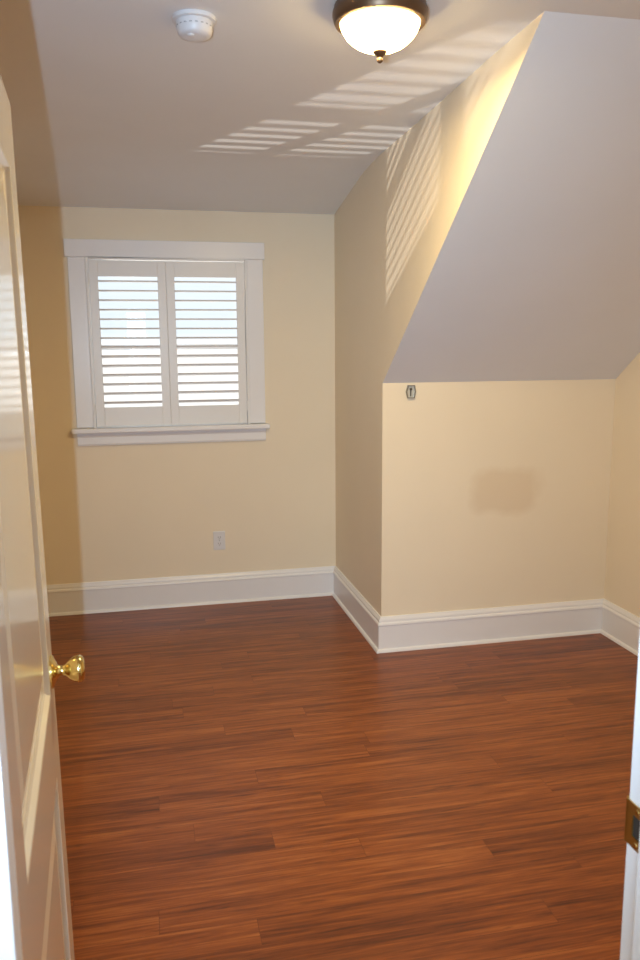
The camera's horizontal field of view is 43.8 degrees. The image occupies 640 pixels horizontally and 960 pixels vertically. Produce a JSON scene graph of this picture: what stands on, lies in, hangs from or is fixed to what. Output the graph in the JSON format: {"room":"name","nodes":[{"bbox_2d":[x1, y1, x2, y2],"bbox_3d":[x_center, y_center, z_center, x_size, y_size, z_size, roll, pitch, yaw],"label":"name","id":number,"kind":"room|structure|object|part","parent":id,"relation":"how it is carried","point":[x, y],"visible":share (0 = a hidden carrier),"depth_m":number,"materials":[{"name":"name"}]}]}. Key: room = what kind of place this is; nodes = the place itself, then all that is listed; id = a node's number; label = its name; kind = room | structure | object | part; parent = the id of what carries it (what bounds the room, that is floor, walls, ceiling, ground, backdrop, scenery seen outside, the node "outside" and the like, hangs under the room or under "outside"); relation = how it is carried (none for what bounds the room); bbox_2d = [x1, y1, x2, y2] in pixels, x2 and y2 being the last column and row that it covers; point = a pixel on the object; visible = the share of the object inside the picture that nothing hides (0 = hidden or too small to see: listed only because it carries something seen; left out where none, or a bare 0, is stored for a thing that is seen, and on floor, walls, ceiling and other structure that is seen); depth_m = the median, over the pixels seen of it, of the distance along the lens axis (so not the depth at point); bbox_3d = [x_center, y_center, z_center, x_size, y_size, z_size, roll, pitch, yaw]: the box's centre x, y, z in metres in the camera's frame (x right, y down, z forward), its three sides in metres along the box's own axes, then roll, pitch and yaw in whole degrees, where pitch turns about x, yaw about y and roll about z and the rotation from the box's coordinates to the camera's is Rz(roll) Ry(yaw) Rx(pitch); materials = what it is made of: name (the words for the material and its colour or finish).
{"room":"empty attic bedroom","nodes":[
{"label":"empty attic bedroom","id":0,"kind":"room"},
{"bbox_2d":[18,205,335,584],"bbox_3d":[-0.885,-0.451,4.752,2.032,2.448,0.140,-2,10,-12],"label":"wall","id":1,"kind":"structure","parent":0,"point":[133,511],"depth_m":4.74,"materials":[{"name":"beige paint"}]},
{"bbox_2d":[63,239,269,445],"bbox_3d":[-0.880,-0.795,4.662,1.143,1.154,0.192,-2,10,-12],"label":"window","id":2,"kind":"structure","parent":1,"relation":"in","point":[78,252],"depth_m":4.59,"materials":[{"name":"white paint"}]},
{"bbox_3d":[-1.354,-0.772,4.512,0.094,0.952,0.020,-2,10,-12],"label":"casing","id":3,"kind":"part","parent":2,"relation":"part of","materials":[{"name":"white paint"}]},
{"bbox_2d":[88,260,170,426],"bbox_3d":[-1.089,-0.777,4.570,0.429,0.931,0.050,-2,10,-12],"label":"window shutter","id":4,"kind":"object","parent":2,"relation":"attached to","point":[151,415],"visible":1,"depth_m":4.56,"materials":[{"name":"white paint"}]},
{"bbox_3d":[-1.088,-1.194,4.502,0.328,0.086,0.026,-2,10,-12],"label":"rail","id":5,"kind":"part","parent":4,"relation":"part of","materials":[{"name":"white paint"}]},
{"bbox_3d":[-1.082,-0.371,4.638,0.328,0.108,0.026,-2,10,-12],"label":"rail","id":6,"kind":"part","parent":4,"relation":"part of","materials":[{"name":"white paint"}]},
{"bbox_3d":[-0.872,-1.310,4.529,1.118,0.096,0.024,-2,10,-12],"label":"head casing","id":7,"kind":"part","parent":2,"relation":"part of","materials":[{"name":"white paint"}]},
{"bbox_3d":[-0.884,-0.567,4.743,0.904,0.473,0.034,-2,10,-12],"label":"sash","id":8,"kind":"part","parent":2,"relation":"part of","materials":[{"name":"white paint"}]},
{"bbox_3d":[-0.869,-0.794,4.629,0.904,0.958,0.056,-2,10,-12],"label":"shutter frame","id":9,"kind":"part","parent":2,"relation":"part of","materials":[{"name":"white paint"}]},
{"bbox_3d":[-0.867,-0.306,4.702,1.143,0.028,0.110,-2,10,-12],"label":"sill","id":10,"kind":"part","parent":2,"relation":"part of","materials":[{"name":"white paint"}]},
{"bbox_3d":[-0.895,-1.029,4.702,0.904,0.513,0.034,-2,10,-12],"label":"sash","id":11,"kind":"part","parent":2,"relation":"part of","materials":[{"name":"white paint"}]},
{"bbox_2d":[165,261,247,424],"bbox_3d":[-0.657,-0.796,4.663,0.454,0.931,0.050,-2,10,-12],"label":"window shutter","id":12,"kind":"object","parent":2,"relation":"attached to","point":[196,414],"visible":1,"depth_m":4.65,"materials":[{"name":"white paint"}]},
{"bbox_3d":[-0.663,-1.212,4.594,0.353,0.086,0.026,-2,10,-12],"label":"rail","id":13,"kind":"part","parent":12,"relation":"part of","materials":[{"name":"white paint"}]},
{"bbox_3d":[-0.657,-0.390,4.730,0.353,0.108,0.026,-2,10,-12],"label":"rail","id":14,"kind":"part","parent":12,"relation":"part of","materials":[{"name":"white paint"}]},
{"bbox_3d":[-0.379,-0.814,4.722,0.094,0.952,0.020,-2,10,-12],"label":"casing","id":15,"kind":"part","parent":2,"relation":"part of","materials":[{"name":"white paint"}]},
{"bbox_2d":[47,566,334,616],"bbox_3d":[-0.858,0.680,4.854,1.972,0.184,0.033,-2,10,-12],"label":"baseboard","id":16,"kind":"structure","parent":1,"relation":"attached to","point":[236,587],"depth_m":4.86,"materials":[{"name":"white paint"}]},
{"bbox_3d":[-0.855,0.764,4.858,1.932,0.017,0.013,-2,10,-12],"label":"shoe molding","id":17,"kind":"part","parent":16,"relation":"part of","materials":[{"name":"white paint"}]},
{"bbox_2d":[213,531,224,549],"bbox_3d":[-0.616,0.370,4.871,0.072,0.116,0.007,-2,10,-12],"label":"wall outlet","id":18,"kind":"object","parent":1,"relation":"attached to","point":[218,536],"visible":1,"depth_m":4.87,"materials":[{"name":"white plastic"}]},
{"bbox_2d":[0,0,639,214],"bbox_3d":[-0.169,-1.181,1.642,4.563,0.300,6.212,-2,10,-12],"label":"ceiling","id":19,"kind":"structure","parent":0,"point":[276,111],"depth_m":2.89,"materials":[{"name":"white paint"}]},
{"bbox_2d":[172,9,216,41],"bbox_3d":[-0.357,-1.284,2.267,0.126,0.058,0.126,-2,10,-12],"label":"smoke detector","id":20,"kind":"object","parent":19,"relation":"attached to","point":[192,25],"visible":1,"depth_m":2.23,"materials":[{"name":"white plastic"}]},
{"bbox_2d":[332,0,427,63],"bbox_3d":[0.165,-1.229,2.196,0.263,0.151,0.263,-2,10,-12],"label":"ceiling light","id":21,"kind":"object","parent":19,"relation":"attached to","point":[379,28],"visible":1,"depth_m":2.13,"materials":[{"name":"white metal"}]},
{"bbox_3d":[0.165,-1.221,2.197,0.220,0.074,0.220,-2,10,-12],"label":"lamp shade","id":22,"kind":"part","parent":21,"relation":"part of","materials":[{"name":"white glass"}]},
{"bbox_2d":[49,596,637,959],"bbox_3d":[-0.150,1.264,2.047,4.563,0.060,6.212,-2,10,-12],"label":"floor","id":23,"kind":"structure","parent":0,"point":[255,780],"depth_m":2.85,"materials":[{"name":"brown wood"}]},
{"bbox_2d":[334,11,547,616],"bbox_3d":[0.371,-0.310,3.668,0.012,2.508,2.634,-2,10,-12],"label":"wall","id":24,"kind":"structure","parent":0,"point":[393,228],"depth_m":3.82,"materials":[{"name":"beige paint"}]},
{"bbox_2d":[332,566,380,652],"bbox_3d":[0.196,0.718,4.576,0.033,0.184,1.034,-2,10,-12],"label":"baseboard","id":25,"kind":"structure","parent":24,"relation":"attached to","point":[357,608],"depth_m":4.49,"materials":[{"name":"white paint"}]},
{"bbox_3d":[0.189,0.803,4.578,0.013,0.017,1.014,-2,10,-12],"label":"shoe molding","id":26,"kind":"part","parent":25,"relation":"part of","materials":[{"name":"white paint"}]},
{"bbox_2d":[384,379,615,615],"bbox_3d":[0.952,0.140,4.199,1.309,1.438,0.100,-2,10,-12],"label":"wall","id":27,"kind":"structure","parent":0,"point":[496,493],"depth_m":4.13,"materials":[{"name":"beige paint"}]},
{"bbox_2d":[406,385,415,397],"bbox_3d":[0.449,-0.436,3.932,0.050,0.064,0.016,-2,10,-12],"label":"metal bracket","id":28,"kind":"object","parent":27,"relation":"attached to","point":[411,389],"visible":1,"depth_m":3.93,"materials":[{"name":"metal"}]},
{"bbox_3d":[0.447,-0.437,3.939,0.050,0.064,0.003,-2,10,-12],"label":"plate","id":29,"kind":"part","parent":28,"relation":"part of","materials":[{"name":"metal"}]},
{"bbox_2d":[377,599,603,653],"bbox_3d":[0.924,0.770,4.227,1.304,0.184,0.033,-2,10,-12],"label":"baseboard","id":30,"kind":"structure","parent":27,"relation":"attached to","point":[397,633],"depth_m":4.22,"materials":[{"name":"white paint"}]},
{"bbox_3d":[0.917,0.855,4.229,1.284,0.017,0.013,-2,10,-12],"label":"shoe molding","id":31,"kind":"part","parent":30,"relation":"part of","materials":[{"name":"white paint"}]},
{"bbox_2d":[385,11,639,382],"bbox_3d":[1.107,-0.946,3.264,1.309,1.220,1.661,-2,10,-12],"label":"ceiling","id":32,"kind":"structure","parent":0,"point":[536,276],"depth_m":3.09,"materials":[{"name":"white paint"}]},
{"bbox_2d":[604,352,639,617],"bbox_3d":[1.917,-0.173,2.770,0.100,2.508,3.170,-2,10,-12],"label":"wall","id":33,"kind":"structure","parent":0,"point":[622,573],"depth_m":4.13,"materials":[{"name":"beige paint"}]},
{"bbox_2d":[600,599,639,655],"bbox_3d":[1.856,0.973,2.965,0.033,0.184,2.930,-2,10,-12],"label":"baseboard","id":34,"kind":"structure","parent":33,"relation":"attached to","point":[619,625],"depth_m":4.18,"materials":[{"name":"white paint"}]},
{"bbox_3d":[1.847,1.056,2.977,0.013,0.017,2.890,-2,10,-12],"label":"shoe molding","id":35,"kind":"part","parent":34,"relation":"part of","materials":[{"name":"white paint"}]},
{"bbox_3d":[0.063,0.161,0.839,4.563,2.508,0.140,-2,10,-12],"label":"wall","id":36,"kind":"structure","parent":0,"visible":0},
{"bbox_2d":[0,76,84,959],"bbox_3d":[-0.454,0.359,1.227,0.164,1.973,0.766,-4,10,-15],"label":"door","id":37,"kind":"structure","parent":36,"relation":"in","point":[30,672],"depth_m":1.23,"materials":[{"name":"white paint"}]},
{"bbox_3d":[-0.492,0.371,1.556,0.065,0.053,0.053,-4,10,-15],"label":"knob","id":38,"kind":"part","parent":37,"relation":"part of","materials":[{"name":"gold metal"}]},
{"bbox_2d":[0,635,639,959],"bbox_3d":[0.030,0.358,0.864,1.017,2.110,0.180,-2,10,-12],"label":"trim","id":39,"kind":"structure","parent":36,"relation":"attached to","point":[10,930],"depth_m":0.83,"materials":[{"name":"white paint"}]},
{"bbox_3d":[0.404,0.443,1.019,0.006,0.060,0.045,-2,10,-12],"label":"strike plate","id":40,"kind":"part","parent":39,"relation":"part of","materials":[{"name":"gold metal"}]}
]}

